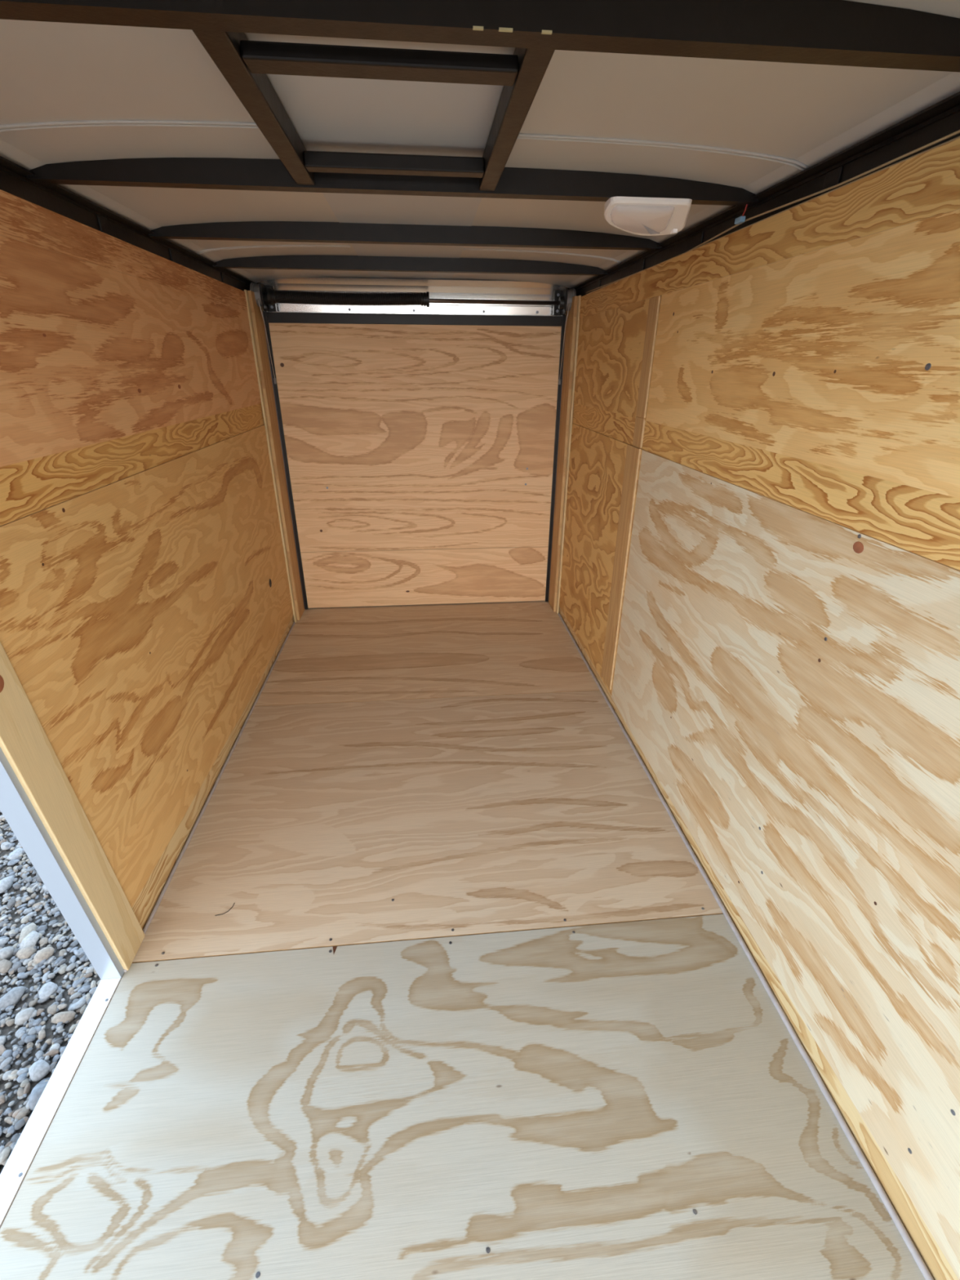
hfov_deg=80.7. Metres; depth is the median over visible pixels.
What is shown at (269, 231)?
bow
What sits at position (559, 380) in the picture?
cable
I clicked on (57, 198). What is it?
rail
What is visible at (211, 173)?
bow
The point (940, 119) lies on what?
rail
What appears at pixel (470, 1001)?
floor
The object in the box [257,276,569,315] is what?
header
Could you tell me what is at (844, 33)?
bow
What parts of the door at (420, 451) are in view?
plywood panel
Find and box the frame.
[191,29,555,191]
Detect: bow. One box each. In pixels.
[0,0,959,71]
[26,157,759,205]
[148,221,662,250]
[213,254,608,275]
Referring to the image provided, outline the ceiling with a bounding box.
[0,0,959,288]
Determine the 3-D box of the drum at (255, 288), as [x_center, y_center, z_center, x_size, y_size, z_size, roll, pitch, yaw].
[-1.084,-1.681,2.753,0.045,0.106,0.106,-2,26,-5]
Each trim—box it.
[123,621,295,973]
[244,289,304,622]
[548,295,581,613]
[557,612,933,1279]
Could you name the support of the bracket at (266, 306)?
attached to the header
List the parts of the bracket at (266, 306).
plate, plate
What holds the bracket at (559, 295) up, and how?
attached to the header
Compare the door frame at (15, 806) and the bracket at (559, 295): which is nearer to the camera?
the door frame at (15, 806)
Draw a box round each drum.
[249,282,262,306]
[565,288,576,311]
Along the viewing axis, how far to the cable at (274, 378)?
2.88 m
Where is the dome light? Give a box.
[604,196,692,235]
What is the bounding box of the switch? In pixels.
[670,228,677,234]
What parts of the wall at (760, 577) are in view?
plywood panel, plywood panel, plywood panel, plywood panel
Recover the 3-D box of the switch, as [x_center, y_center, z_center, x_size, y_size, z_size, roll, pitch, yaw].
[0.495,-1.043,1.441,0.012,0.010,0.018,-2,26,-5]
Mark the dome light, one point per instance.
(639, 215)
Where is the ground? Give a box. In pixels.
[0,812,100,1173]
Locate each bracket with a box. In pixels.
[259,282,277,311]
[552,288,567,315]
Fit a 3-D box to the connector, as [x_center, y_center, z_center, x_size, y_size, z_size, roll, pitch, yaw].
[0.637,-1.035,1.370,0.013,0.035,0.046,-2,26,-5]
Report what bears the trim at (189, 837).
attached to the wall at (146, 611)
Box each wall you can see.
[0,188,294,970]
[558,137,959,1279]
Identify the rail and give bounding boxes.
[0,155,257,290]
[568,91,959,296]
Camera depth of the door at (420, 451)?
3.21 m
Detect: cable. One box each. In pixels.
[257,298,276,383]
[558,303,569,384]
[586,129,959,294]
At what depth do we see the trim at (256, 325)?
3.00 m
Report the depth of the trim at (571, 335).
3.14 m
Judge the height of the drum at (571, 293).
0.106 m
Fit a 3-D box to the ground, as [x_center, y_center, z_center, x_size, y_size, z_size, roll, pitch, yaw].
[-0.009,1.660,0.808,24.000,0.001,24.000,-2,26,-5]
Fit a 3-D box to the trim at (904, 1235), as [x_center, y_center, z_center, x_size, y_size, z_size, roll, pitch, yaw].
[0.642,0.536,2.074,0.014,0.013,3.620,-2,26,-5]
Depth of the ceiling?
1.01 m
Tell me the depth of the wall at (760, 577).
1.18 m
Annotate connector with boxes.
[734,204,747,224]
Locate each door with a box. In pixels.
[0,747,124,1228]
[262,311,566,608]
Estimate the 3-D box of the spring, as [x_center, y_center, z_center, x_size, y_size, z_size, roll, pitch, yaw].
[-0.313,-1.706,2.823,1.443,0.072,0.072,-2,26,-5]
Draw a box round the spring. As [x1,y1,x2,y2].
[266,288,559,306]
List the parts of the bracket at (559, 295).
plate, plate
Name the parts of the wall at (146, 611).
door post, plywood panel, plywood panel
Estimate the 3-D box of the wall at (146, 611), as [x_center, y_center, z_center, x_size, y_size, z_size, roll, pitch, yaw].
[-0.963,-0.172,1.576,0.039,1.700,3.653,-2,26,-5]
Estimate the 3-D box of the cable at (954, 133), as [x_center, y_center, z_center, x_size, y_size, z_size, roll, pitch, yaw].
[0.669,-0.933,1.209,0.004,0.020,3.350,-2,26,-5]
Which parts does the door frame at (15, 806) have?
sill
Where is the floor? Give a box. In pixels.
[0,600,925,1279]
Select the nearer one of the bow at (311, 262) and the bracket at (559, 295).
the bow at (311, 262)

